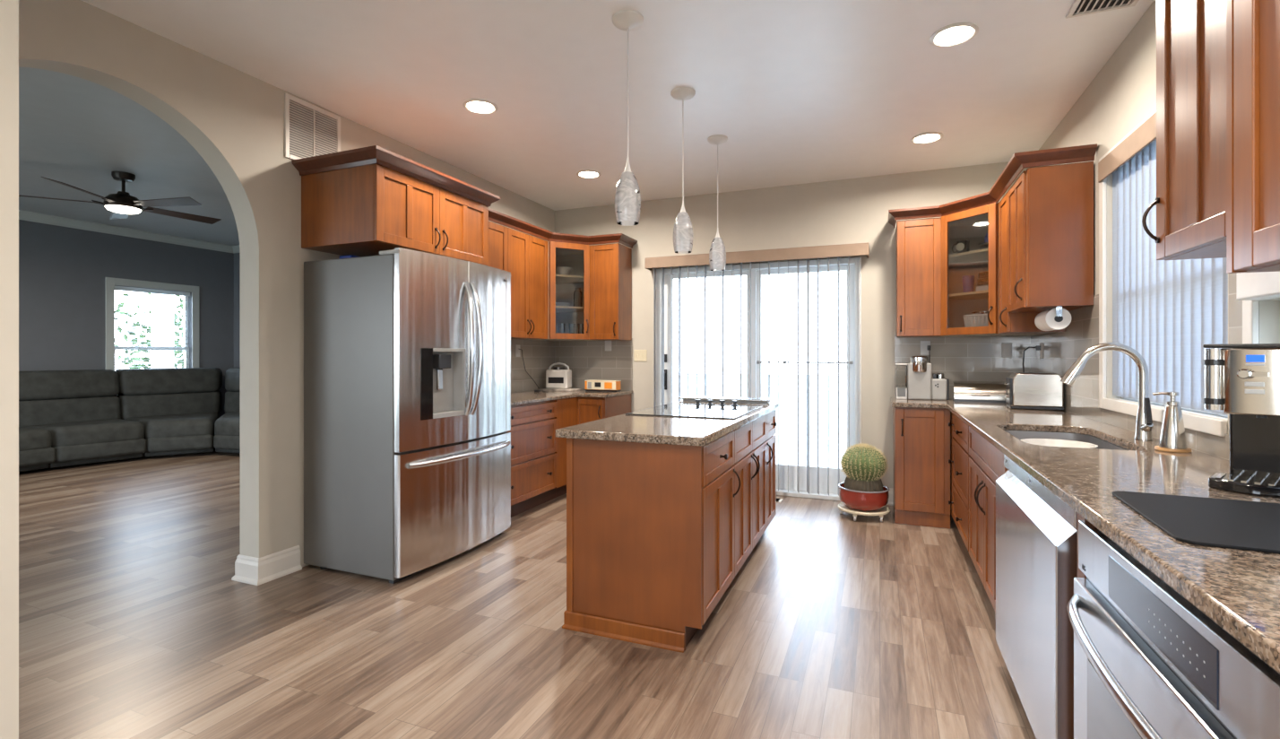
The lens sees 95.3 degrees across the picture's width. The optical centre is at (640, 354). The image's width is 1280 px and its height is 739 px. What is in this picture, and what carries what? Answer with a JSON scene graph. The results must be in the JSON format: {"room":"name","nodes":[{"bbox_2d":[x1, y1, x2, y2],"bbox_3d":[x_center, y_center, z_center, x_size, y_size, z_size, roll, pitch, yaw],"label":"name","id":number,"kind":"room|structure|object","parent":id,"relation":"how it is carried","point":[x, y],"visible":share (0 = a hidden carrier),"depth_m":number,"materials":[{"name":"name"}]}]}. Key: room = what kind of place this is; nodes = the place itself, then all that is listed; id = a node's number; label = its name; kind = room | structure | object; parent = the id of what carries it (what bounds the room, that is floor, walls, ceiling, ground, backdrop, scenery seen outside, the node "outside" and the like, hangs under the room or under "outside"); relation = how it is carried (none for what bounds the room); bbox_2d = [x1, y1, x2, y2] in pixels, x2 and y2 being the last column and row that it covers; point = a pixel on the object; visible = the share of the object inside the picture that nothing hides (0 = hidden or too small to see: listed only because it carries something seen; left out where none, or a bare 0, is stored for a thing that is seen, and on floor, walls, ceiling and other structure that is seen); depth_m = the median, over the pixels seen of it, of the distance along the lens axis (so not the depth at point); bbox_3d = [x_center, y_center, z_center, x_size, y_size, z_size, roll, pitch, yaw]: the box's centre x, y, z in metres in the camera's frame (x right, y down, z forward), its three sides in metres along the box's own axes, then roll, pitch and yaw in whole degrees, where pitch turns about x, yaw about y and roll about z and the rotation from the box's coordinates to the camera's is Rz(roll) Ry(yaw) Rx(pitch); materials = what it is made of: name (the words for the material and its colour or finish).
{"room":"kitchen","nodes":[
{"label":"kitchen","id":0,"kind":"room"},
{"bbox_2d":[0,0,18,738],"bbox_3d":[-2.833,-0.133,0.213,0.997,2.806,3.440,0,0,22],"label":"wall","id":1,"kind":"structure","parent":0,"point":[9,9],"depth_m":1.59,"materials":[{"name":"grey paint"}]},
{"bbox_2d":[18,219,233,416],"bbox_3d":[-8.106,-0.215,5.202,0.150,2.970,8.660,0,0,22],"label":"wall","id":2,"kind":"structure","parent":0,"point":[64,271],"depth_m":7.53,"materials":[{"name":"grey paint"}]},
{"bbox_2d":[18,209,240,252],"bbox_3d":[-5.224,-1.650,4.072,6.040,0.100,8.560,0,0,22],"label":"trim","id":3,"kind":"structure","parent":2,"relation":"attached to","point":[24,215],"depth_m":7.78,"materials":[{"name":"paint"}]},
{"bbox_2d":[105,276,198,395],"bbox_3d":[-6.851,-0.193,8.204,0.148,1.665,1.136,0,0,22],"label":"window","id":4,"kind":"structure","parent":2,"relation":"in","point":[110,282],"depth_m":8.16,"materials":[{"name":"paint"}]},
{"bbox_2d":[114,285,190,369],"bbox_3d":[-6.837,-0.198,8.198,0.050,1.455,0.920,0,0,22],"label":"slat blinds","id":5,"kind":"object","parent":4,"relation":"attached to","point":[116,288],"visible":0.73,"depth_m":8.16,"materials":[{"name":"plastic"}]},
{"bbox_2d":[18,66,239,245],"bbox_3d":[-5.317,-1.750,4.110,6.240,0.100,8.960,0,0,22],"label":"ceiling","id":6,"kind":"structure","parent":0,"point":[74,131],"depth_m":5.11,"materials":[{"name":"paint"}]},
{"bbox_2d":[18,171,221,224],"bbox_3d":[-4.807,-1.520,5.493,1.539,0.360,1.512,0,0,22],"label":"ceiling fan","id":7,"kind":"object","parent":6,"relation":"hanging from","point":[122,204],"visible":1,"depth_m":5.41,"materials":[{"name":"brown metal"}]},
{"bbox_2d":[233,252,240,367],"bbox_3d":[-3.643,-0.215,8.115,6.190,2.970,0.120,0,0,22],"label":"wall","id":8,"kind":"structure","parent":0,"point":[237,255],"depth_m":9.15,"materials":[{"name":"grey paint"}]},
{"bbox_2d":[18,0,554,566],"bbox_3d":[-2.349,-0.215,2.912,0.160,2.970,8.800,0,0,22],"label":"wall","id":9,"kind":"structure","parent":0,"point":[233,118],"depth_m":3.27,"materials":[{"name":"grey paint"}]},
{"bbox_2d":[231,544,302,585],"bbox_3d":[-1.471,1.200,5.049,0.216,0.140,3.878,0,0,22],"label":"baseboard","id":10,"kind":"structure","parent":9,"relation":"attached to","point":[248,569],"depth_m":3.29,"materials":[{"name":"white paint"}]},
{"bbox_2d":[284,92,340,159],"bbox_3d":[-1.989,-1.336,3.561,0.012,0.372,0.376,0,0,22],"label":"air vent","id":11,"kind":"object","parent":9,"relation":"in","point":[310,130],"visible":0.8,"depth_m":3.53,"materials":[{"name":"metal"}]},
{"bbox_2d":[292,145,500,265],"bbox_3d":[-1.530,-0.892,3.829,0.658,0.505,1.126,0,0,22],"label":"upper cabinet","id":12,"kind":"object","parent":9,"relation":"attached to","point":[367,201],"visible":0.96,"depth_m":3.44,"materials":[{"name":"brown wood"}]},
{"bbox_2d":[487,220,508,271],"bbox_3d":[-1.352,-0.610,4.651,0.354,0.920,0.625,0,0,22],"label":"upper cabinet","id":13,"kind":"object","parent":9,"relation":"attached to","point":[497,234],"visible":0.1,"depth_m":4.77,"materials":[{"name":"brown wood"}]},
{"bbox_2d":[508,227,548,339],"bbox_3d":[-1.110,-0.610,5.238,0.354,0.920,0.645,0,0,22],"label":"upper cabinet","id":14,"kind":"object","parent":9,"relation":"attached to","point":[528,255],"visible":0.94,"depth_m":5.17,"materials":[{"name":"brown wood"}]},
{"bbox_2d":[510,338,554,392],"bbox_3d":[-1.264,0.092,5.331,0.008,0.525,1.900,0,0,22],"label":"backsplash","id":15,"kind":"structure","parent":9,"relation":"attached to","point":[538,355],"depth_m":5.77,"materials":[{"name":"grey tile"}]},
{"bbox_2d":[525,241,600,340],"bbox_3d":[-0.749,-0.610,5.785,0.596,0.920,0.649,0,0,22],"label":"upper cabinet","id":16,"kind":"object","parent":9,"relation":"attached to","point":[561,287],"visible":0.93,"depth_m":5.92,"materials":[{"name":"brown wood"}]},
{"bbox_2d":[488,207,637,248],"bbox_3d":[-0.800,-1.109,5.180,0.501,0.075,2.016,0,0,43],"label":"crown molding","id":17,"kind":"structure","parent":16,"relation":"attached to","point":[494,216],"depth_m":5.48,"materials":[{"name":"brown wood"}]},
{"bbox_2d":[555,266,572,275],"bbox_3d":[-0.745,-0.806,5.658,0.184,0.075,0.184,0,0,22],"label":"bowl","id":18,"kind":"object","parent":16,"relation":"on","point":[559,270],"visible":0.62,"depth_m":5.60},
{"bbox_2d":[555,274,583,284],"bbox_3d":[-0.759,-0.759,5.794,0.530,0.018,0.595,0,0,22],"label":"shelf","id":19,"kind":"object","parent":16,"relation":"attached to","point":[560,279],"depth_m":5.78,"materials":[{"name":"brown wood"}]},
{"bbox_2d":[555,305,583,311],"bbox_3d":[-0.759,-0.459,5.794,0.530,0.018,0.595,0,0,22],"label":"shelf","id":20,"kind":"object","parent":16,"relation":"attached to","point":[558,308],"depth_m":5.69,"materials":[{"name":"brown wood"}]},
{"bbox_2d":[18,449,1036,738],"bbox_3d":[-3.131,1.330,3.233,10.950,0.120,9.000,0,0,22],"label":"floor","id":21,"kind":"structure","parent":0,"point":[134,623],"depth_m":2.57,"materials":[{"name":"brown wood"}]},
{"bbox_2d":[18,367,240,472],"bbox_3d":[-5.704,0.713,6.670,3.014,1.055,3.955,0,0,22],"label":"sectional sofa","id":22,"kind":"object","parent":21,"relation":"on","point":[66,418],"visible":0.52,"depth_m":7.15,"materials":[{"name":"grey fabric"}]},
{"bbox_2d":[18,395,121,426],"bbox_3d":[-6.921,0.680,6.974,0.334,0.340,1.138,0,0,22],"label":"lumbar cushion","id":23,"kind":"object","parent":22,"relation":"on","point":[53,409],"depth_m":6.93,"materials":[{"name":"grey fabric"}]},
{"bbox_2d":[116,389,221,419],"bbox_3d":[-6.358,0.680,8.032,0.431,0.340,1.275,0,0,27],"label":"lumbar cushion","id":24,"kind":"object","parent":22,"relation":"on","point":[133,405],"depth_m":7.81,"materials":[{"name":"grey fabric"}]},
{"bbox_2d":[224,390,240,413],"bbox_3d":[-5.489,0.680,8.355,1.502,0.340,0.342,0,0,18],"label":"lumbar cushion","id":25,"kind":"object","parent":22,"relation":"on","point":[232,398],"depth_m":8.30,"materials":[{"name":"grey fabric"}]},
{"bbox_2d":[303,247,510,583],"bbox_3d":[-1.401,0.341,3.793,0.865,1.858,1.055,0,0,22],"label":"refrigerator","id":26,"kind":"object","parent":21,"relation":"on","point":[407,352],"visible":1,"depth_m":3.38,"materials":[{"name":"grey metal"}]},
{"bbox_2d":[506,399,556,517],"bbox_3d":[-1.147,0.828,4.753,0.645,0.885,0.860,0,0,22],"label":"base cabinet","id":27,"kind":"object","parent":21,"relation":"on","point":[533,425],"visible":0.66,"depth_m":4.72,"materials":[{"name":"brown wood"}]},
{"bbox_2d":[547,393,631,501],"bbox_3d":[-0.682,0.828,5.567,0.885,0.885,1.000,0,0,22],"label":"base cabinet","id":28,"kind":"object","parent":21,"relation":"on","point":[573,410],"visible":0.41,"depth_m":5.31,"materials":[{"name":"brown wood"}]},
{"bbox_2d":[510,389,633,406],"bbox_3d":[-0.836,0.368,5.166,0.905,0.030,1.860,0,0,22],"label":"countertop","id":29,"kind":"structure","parent":28,"relation":"on","point":[517,398],"depth_m":5.28,"materials":[{"name":"stone"}]},
{"bbox_2d":[538,388,582,390],"bbox_3d":[-0.796,0.344,5.863,0.370,0.018,0.240,0,0,22],"label":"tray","id":30,"kind":"object","parent":29,"relation":"on","point":[543,389],"visible":0.8,"depth_m":5.79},
{"bbox_2d":[545,362,571,389],"bbox_3d":[-0.815,0.203,5.869,0.230,0.261,0.152,0,0,14],"label":"speaker","id":31,"kind":"object","parent":30,"relation":"on","point":[558,376],"visible":1,"depth_m":5.80},
{"bbox_2d":[584,379,621,391],"bbox_3d":[-0.363,0.298,5.683,0.342,0.108,0.117,0,0,22],"label":"radio","id":32,"kind":"object","parent":29,"relation":"on","point":[591,384],"visible":1,"depth_m":5.63,"materials":[{"name":"plastic"}]},
{"bbox_2d":[562,408,776,652],"bbox_3d":[0.331,0.826,3.477,0.708,0.888,1.937,0,0,22],"label":"kitchen island","id":33,"kind":"object","parent":21,"relation":"on","point":[657,534],"visible":0.96,"depth_m":2.63,"materials":[{"name":"brown wood"}]},
{"bbox_2d":[555,400,780,446],"bbox_3d":[0.327,0.362,3.512,0.710,0.038,2.055,0,0,22],"label":"island countertop","id":34,"kind":"structure","parent":33,"relation":"on","point":[626,428],"depth_m":2.74,"materials":[{"name":"stone"}]},
{"bbox_2d":[625,398,762,419],"bbox_3d":[0.369,0.323,3.622,0.636,0.040,0.828,0,0,22],"label":"cooktop","id":35,"kind":"object","parent":34,"relation":"in","point":[697,410],"visible":1,"depth_m":3.56,"materials":[{"name":"black ceramic"}]},
{"bbox_2d":[678,395,774,404],"bbox_3d":[0.620,0.326,4.230,0.670,0.034,0.165,0,0,22],"label":"downdraft vent","id":36,"kind":"object","parent":34,"relation":"on","point":[687,398],"visible":0.98,"depth_m":4.17,"materials":[{"name":"silver metal"}]},
{"bbox_2d":[838,501,890,521],"bbox_3d":[1.760,1.231,4.596,0.384,0.078,0.384,0,0,22],"label":"plant stand","id":37,"kind":"object","parent":21,"relation":"on","point":[842,507],"visible":0.62,"depth_m":4.48,"materials":[{"name":"beige plastic"}]},
{"bbox_2d":[838,442,889,510],"bbox_3d":[1.759,0.940,4.596,0.382,0.504,0.378,0,0,38],"label":"potted cactus","id":38,"kind":"object","parent":37,"relation":"on","point":[864,465],"visible":1,"depth_m":4.48,"materials":[{"name":"plant"}]},
{"bbox_2d":[838,483,889,510],"bbox_3d":[1.760,1.114,4.596,0.372,0.155,0.372,0,0,22],"label":"pot","id":39,"kind":"object","parent":38,"relation":"attached to","point":[866,498],"depth_m":4.46,"materials":[{"name":"ceramic"}]},
{"bbox_2d":[893,406,950,527],"bbox_3d":[2.194,0.829,4.575,0.370,0.882,0.648,0,0,22],"label":"base cabinet","id":40,"kind":"object","parent":21,"relation":"on","point":[921,436],"visible":0.95,"depth_m":4.32,"materials":[{"name":"brown wood"}]},
{"bbox_2d":[948,412,970,551],"bbox_3d":[2.366,0.829,3.739,0.645,0.882,0.885,0,0,22],"label":"base cabinet","id":41,"kind":"object","parent":21,"relation":"on","point":[959,502],"visible":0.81,"depth_m":3.78,"materials":[{"name":"brown wood"}]},
{"bbox_2d":[968,426,1007,612],"bbox_3d":[1.979,0.829,2.814,0.638,0.882,1.110,0,0,22],"label":"base cabinet","id":42,"kind":"object","parent":21,"relation":"on","point":[986,462],"visible":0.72,"depth_m":2.92,"materials":[{"name":"brown wood"}]},
{"bbox_2d":[995,454,1077,738],"bbox_3d":[1.567,0.833,1.853,0.610,0.875,0.940,0,0,22],"label":"dishwasher","id":43,"kind":"object","parent":21,"relation":"on","point":[1036,531],"visible":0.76,"depth_m":1.80,"materials":[{"name":"metal"}]},
{"bbox_2d":[1077,512,1086,578],"bbox_3d":[1.390,0.829,1.383,0.570,0.882,0.060,0,0,22],"label":"filler panel","id":44,"kind":"object","parent":21,"relation":"on","point":[1080,574],"visible":0.02,"depth_m":1.51,"materials":[{"name":"brown wood"}]},
{"bbox_2d":[1066,519,1279,738],"bbox_3d":[1.150,0.832,0.924,0.656,0.876,0.960,0,0,22],"label":"oven","id":45,"kind":"object","parent":21,"relation":"on","point":[1149,663],"visible":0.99,"depth_m":1.04,"materials":[{"name":"metal"}]},
{"bbox_3d":[0.859,0.829,0.025,0.610,0.882,0.900,0,0,22],"label":"base cabinet","id":46,"kind":"object","parent":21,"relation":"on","visible":0},
{"bbox_2d":[890,396,1279,673],"bbox_3d":[1.548,0.370,2.224,1.009,0.034,5.491,0,0,22],"label":"countertop","id":47,"kind":"structure","parent":46,"relation":"on","point":[1239,590],"depth_m":1.49,"materials":[{"name":"stone"}]},
{"bbox_2d":[895,345,949,399],"bbox_3d":[2.273,0.136,4.717,0.382,0.432,0.313,0,0,22],"label":"coffee maker","id":48,"kind":"object","parent":47,"relation":"on","point":[920,384],"visible":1,"depth_m":4.60,"materials":[{"name":"plastic"}]},
{"bbox_2d":[952,380,1007,403],"bbox_3d":[2.588,0.278,4.444,0.350,0.150,0.260,0,0,26],"label":"bread box","id":49,"kind":"object","parent":47,"relation":"on","point":[963,391],"visible":0.93,"depth_m":4.37,"materials":[{"name":"metal"}]},
{"bbox_2d":[1003,345,1063,409],"bbox_3d":[2.677,0.142,4.043,0.316,0.423,0.624,0,0,25],"label":"toaster","id":50,"kind":"object","parent":47,"relation":"on","point":[1024,390],"visible":0.95,"depth_m":3.76,"materials":[{"name":"metal"}]},
{"bbox_2d":[1005,430,1128,449],"bbox_3d":[1.863,0.497,2.586,0.414,0.218,0.824,0,0,22],"label":"sink","id":51,"kind":"object","parent":47,"relation":"in","point":[1102,444],"visible":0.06,"depth_m":2.91,"materials":[{"name":"silver metal"}]},
{"bbox_2d":[1020,438,1098,448],"bbox_3d":[1.817,0.489,2.540,0.278,0.213,0.278,0,0,22],"label":"mixing bowl","id":52,"kind":"object","parent":51,"relation":"in","point":[1050,442],"visible":0.17,"depth_m":2.64,"materials":[{"name":"white ceramic"}]},
{"bbox_2d":[1059,342,1153,440],"bbox_3d":[1.979,0.150,2.474,0.321,0.406,0.100,0,0,22],"label":"faucet","id":53,"kind":"object","parent":47,"relation":"on","point":[1144,420],"visible":1,"depth_m":2.44,"materials":[{"name":"silver metal"}]},
{"bbox_2d":[1154,445,1192,452],"bbox_3d":[1.967,0.347,2.154,0.104,0.011,0.104,0,0,22],"label":"coaster","id":54,"kind":"object","parent":47,"relation":"on","point":[1156,447],"visible":0.73,"depth_m":2.12,"materials":[{"name":"brown wood"}]},
{"bbox_2d":[1152,391,1187,449],"bbox_3d":[1.966,0.237,2.157,0.078,0.206,0.084,0,0,-9],"label":"soap dispenser","id":55,"kind":"object","parent":54,"relation":"on","point":[1172,435],"visible":1,"depth_m":2.14,"materials":[{"name":"silver metal"}]},
{"bbox_2d":[1158,405,1187,449],"bbox_3d":[1.967,0.263,2.154,0.078,0.156,0.078,0,0,22],"label":"bottle","id":56,"kind":"object","parent":55,"relation":"attached to","point":[1172,435],"depth_m":2.13,"materials":[{"name":"silver metal"}]},
{"bbox_2d":[1111,490,1279,553],"bbox_3d":[1.326,0.349,1.195,0.480,0.006,0.455,0,0,25],"label":"cooktop","id":57,"kind":"object","parent":47,"relation":"on","point":[1222,523],"visible":1,"depth_m":1.23,"materials":[{"name":"glass"}]},
{"bbox_2d":[1202,343,1279,497],"bbox_3d":[1.660,0.162,1.523,0.260,0.382,0.266,0,0,-39],"label":"coffee brewer","id":58,"kind":"object","parent":47,"relation":"on","point":[1242,381],"visible":1,"depth_m":1.53,"materials":[{"name":"plastic"}]},
{"bbox_2d":[1208,472,1279,497],"bbox_3d":[1.588,0.339,1.513,0.135,0.028,0.160,0,0,-39],"label":"drip tray","id":59,"kind":"object","parent":58,"relation":"on","point":[1266,484],"depth_m":1.50,"materials":[{"name":"metal"}]},
{"bbox_2d":[81,0,1154,210],"bbox_3d":[-0.364,-1.586,1.718,4.580,0.100,8.300,0,0,22],"label":"ceiling","id":60,"kind":"structure","parent":0,"point":[800,91],"depth_m":3.21,"materials":[{"name":"white paint"}]},
{"bbox_2d":[462,98,498,113],"bbox_3d":[-0.983,-1.530,3.597,0.210,0.012,0.210,0,0,22],"label":"recessed light","id":61,"kind":"object","parent":60,"relation":"in","point":[480,106],"visible":1,"depth_m":3.58,"materials":[{"name":"white paint"}]},
{"bbox_2d":[467,101,492,112],"bbox_3d":[-0.983,-1.529,3.597,0.156,0.006,0.156,0,0,22],"label":"diffuser","id":62,"kind":"object","parent":61,"relation":"attached to","point":[477,107],"depth_m":3.59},
{"bbox_2d":[576,169,601,178],"bbox_3d":[-0.433,-1.530,4.938,0.210,0.012,0.210,0,0,22],"label":"recessed light","id":63,"kind":"object","parent":60,"relation":"in","point":[586,173],"visible":1,"depth_m":4.92,"materials":[{"name":"white paint"}]},
{"bbox_2d":[612,9,643,225],"bbox_3d":[-0.056,-1.069,2.666,0.144,0.934,0.144,0,0,22],"label":"pendant lamp","id":64,"kind":"object","parent":60,"relation":"hanging from","point":[627,197],"visible":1,"depth_m":2.63,"materials":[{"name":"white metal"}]},
{"bbox_2d":[670,86,695,253],"bbox_3d":[0.252,-1.069,3.414,0.144,0.934,0.144,0,0,4],"label":"pendant lamp","id":65,"kind":"object","parent":60,"relation":"hanging from","point":[683,229],"visible":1,"depth_m":3.38,"materials":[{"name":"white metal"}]},
{"bbox_2d":[707,134,727,270],"bbox_3d":[0.551,-1.069,4.141,0.144,0.934,0.144,0,0,-15],"label":"pendant lamp","id":66,"kind":"object","parent":60,"relation":"hanging from","point":[717,254],"visible":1,"depth_m":4.10,"materials":[{"name":"white glass"}]},
{"bbox_2d":[910,131,943,143],"bbox_3d":[2.023,-1.530,4.116,0.210,0.012,0.210,0,0,22],"label":"recessed light","id":67,"kind":"object","parent":60,"relation":"in","point":[929,136],"visible":1,"depth_m":4.10,"materials":[{"name":"glass"}]},
{"bbox_2d":[914,134,939,142],"bbox_3d":[2.023,-1.529,4.116,0.156,0.006,0.156,0,0,22],"label":"diffuser","id":68,"kind":"object","parent":67,"relation":"attached to","point":[919,138],"depth_m":4.11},
{"bbox_2d":[929,22,978,46],"bbox_3d":[1.502,-1.530,2.794,0.210,0.012,0.210,0,0,22],"label":"recessed light","id":69,"kind":"object","parent":60,"relation":"in","point":[957,33],"visible":1,"depth_m":2.78,"materials":[{"name":"white paint"}]},
{"bbox_2d":[935,25,972,44],"bbox_3d":[1.502,-1.529,2.794,0.156,0.006,0.156,0,0,22],"label":"diffuser","id":70,"kind":"object","parent":69,"relation":"attached to","point":[947,35],"depth_m":2.79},
{"bbox_2d":[1065,0,1139,18],"bbox_3d":[1.983,-1.530,2.445,0.250,0.012,0.330,0,0,22],"label":"ceiling vent","id":71,"kind":"object","parent":60,"relation":"in","point":[1079,7],"visible":1,"depth_m":2.56,"materials":[{"name":"metal"}]},
{"bbox_2d":[554,161,1028,510],"bbox_3d":[1.185,-0.133,5.448,4.450,2.806,0.180,0,0,22],"label":"wall","id":72,"kind":"structure","parent":0,"point":[851,211],"depth_m":5.18,"materials":[{"name":"grey paint"}]},
{"bbox_2d":[554,337,632,389],"bbox_3d":[-0.486,0.092,6.034,0.897,0.525,0.008,0,0,22],"label":"backsplash","id":73,"kind":"structure","parent":72,"relation":"attached to","point":[586,359],"depth_m":6.01,"materials":[{"name":"grey tile"}]},
{"bbox_2d":[589,242,631,340],"bbox_3d":[-0.296,-0.610,5.755,0.312,0.920,0.358,0,0,22],"label":"upper cabinet","id":74,"kind":"object","parent":72,"relation":"attached to","point":[610,264],"visible":1,"depth_m":5.65,"materials":[{"name":"brown wood"}]},
{"bbox_2d":[633,349,646,361],"bbox_3d":[0.002,0.004,5.830,0.136,0.115,0.014,0,0,22],"label":"light switch","id":75,"kind":"object","parent":72,"relation":"attached to","point":[639,355],"visible":1,"depth_m":5.83,"materials":[{"name":"beige plastic"}]},
{"bbox_2d":[644,242,869,495],"bbox_3d":[1.009,0.134,5.335,2.020,2.153,0.155,0,0,22],"label":"vertical blinds","id":76,"kind":"object","parent":72,"relation":"attached to","point":[848,250],"visible":0.94,"depth_m":5.26,"materials":[{"name":"beige fabric"}]},
{"bbox_2d":[656,257,861,500],"bbox_3d":[1.064,0.212,5.468,1.890,2.115,0.197,0,0,22],"label":"door","id":77,"kind":"structure","parent":72,"relation":"in","point":[855,263],"depth_m":5.32,"materials":[{"name":"white plastic"}]},
{"bbox_2d":[895,216,941,337],"bbox_3d":[2.244,-0.610,4.712,0.318,0.920,0.358,0,0,22],"label":"upper cabinet","id":78,"kind":"object","parent":72,"relation":"attached to","point":[918,240],"visible":1,"depth_m":4.59,"materials":[{"name":"brown wood"}]},
{"bbox_2d":[894,335,1030,397],"bbox_3d":[2.611,0.092,4.761,0.974,0.525,0.008,0,0,22],"label":"backsplash","id":79,"kind":"structure","parent":72,"relation":"attached to","point":[959,358],"depth_m":4.74,"materials":[{"name":"grey tile"}]},
{"bbox_2d":[938,202,1052,337],"bbox_3d":[2.628,-0.610,4.388,0.656,0.920,0.664,0,0,22],"label":"upper cabinet","id":80,"kind":"object","parent":72,"relation":"attached to","point":[972,225],"visible":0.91,"depth_m":4.49,"materials":[{"name":"brown wood"}]},
{"bbox_2d":[951,240,969,253],"bbox_3d":[2.448,-0.819,4.463,0.093,0.100,0.129,0,0,-38],"label":"mug","id":81,"kind":"object","parent":80,"relation":"on","point":[962,246],"visible":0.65,"depth_m":4.41,"materials":[{"name":"white ceramic"}]},
{"bbox_2d":[961,275,975,292],"bbox_3d":[2.486,-0.533,4.417,0.084,0.130,0.084,0,0,22],"label":"tumbler","id":82,"kind":"object","parent":80,"relation":"on","point":[968,281],"visible":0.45,"depth_m":4.38,"materials":[{"name":"purple ceramic"}]},
{"bbox_2d":[948,247,988,263],"bbox_3d":[2.636,-0.759,4.395,0.600,0.018,0.600,0,0,22],"label":"shelf","id":83,"kind":"object","parent":80,"relation":"attached to","point":[980,255],"depth_m":4.50,"materials":[{"name":"brown wood"}]},
{"bbox_2d":[948,289,988,300],"bbox_3d":[2.636,-0.459,4.395,0.600,0.018,0.600,0,0,22],"label":"shelf","id":84,"kind":"object","parent":80,"relation":"attached to","point":[979,295],"depth_m":4.47,"materials":[{"name":"brown wood"}]},
{"bbox_2d":[962,313,988,327],"bbox_3d":[2.563,-0.234,4.342,0.280,0.130,0.280,0,0,22],"label":"bowl","id":85,"kind":"object","parent":80,"relation":"in","point":[975,319],"visible":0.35,"depth_m":4.26,"materials":[{"name":"white ceramic"}]},
{"bbox_2d":[888,143,1097,228],"bbox_3d":[2.273,-1.109,4.060,0.482,0.075,1.830,0,0,-7],"label":"crown molding","id":86,"kind":"structure","parent":80,"relation":"attached to","point":[1018,161],"depth_m":3.65,"materials":[{"name":"brown wood"}]},
{"bbox_2d":[1001,342,1011,356],"bbox_3d":[2.908,-0.040,4.629,0.075,0.115,0.009,0,0,22],"label":"wall outlet","id":87,"kind":"object","parent":72,"relation":"attached to","point":[1006,347],"visible":1,"depth_m":4.63,"materials":[{"name":"grey plastic"}]},
{"bbox_2d":[1031,0,1279,449],"bbox_3d":[1.619,-0.133,0.848,0.150,2.806,8.000,0,0,22],"label":"wall","id":88,"kind":"structure","parent":0,"point":[1122,94],"depth_m":2.96,"materials":[{"name":"grey paint"}]},
{"bbox_2d":[998,191,1065,333],"bbox_3d":[2.587,-0.610,3.899,0.358,0.920,0.300,0,0,22],"label":"upper cabinet","id":89,"kind":"object","parent":88,"relation":"attached to","point":[1008,322],"visible":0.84,"depth_m":3.88,"materials":[{"name":"brown wood"}]},
{"bbox_2d":[1007,161,1093,312],"bbox_3d":[2.432,-0.673,3.522,0.358,0.793,0.506,0,0,22],"label":"upper cabinet","id":90,"kind":"object","parent":88,"relation":"attached to","point":[1050,208],"visible":1,"depth_m":3.29,"materials":[{"name":"brown wood"}]},
{"bbox_2d":[1034,306,1071,330],"bbox_3d":[2.444,-0.212,3.460,0.124,0.130,0.286,0,0,22],"label":"paper towel holder","id":91,"kind":"object","parent":90,"relation":"attached to","point":[1056,317],"visible":1,"depth_m":3.35,"materials":[{"name":"paper"}]},
{"bbox_2d":[1030,273,1242,459],"bbox_3d":[2.135,0.013,2.312,0.008,0.685,4.900,0,0,22],"label":"backsplash","id":92,"kind":"structure","parent":88,"relation":"attached to","point":[1061,350],"depth_m":3.30,"materials":[{"name":"grey tile"}]},
{"bbox_2d":[1098,108,1228,436],"bbox_3d":[2.291,-0.383,2.532,0.148,1.325,1.205,0,0,22],"label":"window","id":93,"kind":"structure","parent":88,"relation":"in","point":[1212,426],"depth_m":3.06,"materials":[{"name":"white paint"}]},
{"bbox_2d":[1098,112,1228,415],"bbox_3d":[2.240,-0.406,2.531,0.074,1.233,1.205,0,0,22],"label":"vertical blinds","id":94,"kind":"object","parent":93,"relation":"attached to","point":[1166,311],"visible":0.57,"depth_m":2.59,"materials":[{"name":"beige fabric"}]},
{"bbox_2d":[1141,0,1226,259],"bbox_3d":[1.514,-0.673,1.313,0.378,0.793,0.750,0,0,22],"label":"upper cabinet","id":95,"kind":"object","parent":88,"relation":"attached to","point":[1190,201],"visible":0.69,"depth_m":1.52,"materials":[{"name":"brown wood"}]},
{"bbox_2d":[1226,0,1279,273],"bbox_3d":[1.140,-0.610,0.563,0.500,0.920,0.900,0,0,22],"label":"upper cabinet","id":96,"kind":"object","parent":88,"relation":"attached to","point":[1252,26],"visible":1,"depth_m":1.00,"materials":[{"name":"brown wood"}]},
{"bbox_2d":[1242,296,1279,343],"bbox_3d":[1.769,0.028,1.289,0.128,0.505,1.240,0,0,22],"label":"window","id":97,"kind":"structure","parent":88,"relation":"in","point":[1249,308],"depth_m":1.84,"materials":[{"name":"white paint"}]},
{"bbox_2d":[1236,271,1279,300],"bbox_3d":[1.662,-0.215,1.263,0.055,0.090,1.200,0,0,22],"label":"blind valance","id":98,"kind":"object","parent":97,"relation":"attached to","point":[1261,285],"visible":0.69,"depth_m":1.72,"materials":[{"name":"white plastic"}]},
{"label":"outside","id":99,"kind":"structure","parent":0,"visible":0},
{"bbox_2d":[674,383,846,467],"bbox_3d":[1.966,0.975,7.403,7.008,0.950,3.990,0,0,22],"label":"deck","id":100,"kind":"object","parent":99,"point":[782,446],"visible":0.11,"depth_m":9.04,"materials":[{"name":"wood"}]},
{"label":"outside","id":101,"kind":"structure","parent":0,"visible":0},
{"bbox_2d":[674,372,846,446],"bbox_3d":[0.000,1.995,0.000,120.000,0.050,120.000,0,0,22],"label":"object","id":102,"kind":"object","parent":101,"point":[736,377],"depth_m":27.59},
{"bbox_2d":[114,293,184,368],"bbox_3d":[-10.256,0.103,13.091,2.916,3.742,3.036,0,0,22],"label":"leafy tree","id":103,"kind":"object","parent":102,"relation":"on","point":[124,294],"visible":0.16,"depth_m":12.62,"materials":[{"name":"green plant"}]},
{"bbox_2d":[151,293,173,368],"bbox_3d":[-8.059,0.320,9.854,0.220,3.300,0.220,0,0,22],"label":"porch post","id":104,"kind":"object","parent":102,"relation":"on","point":[154,295],"visible":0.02,"depth_m":9.78,"materials":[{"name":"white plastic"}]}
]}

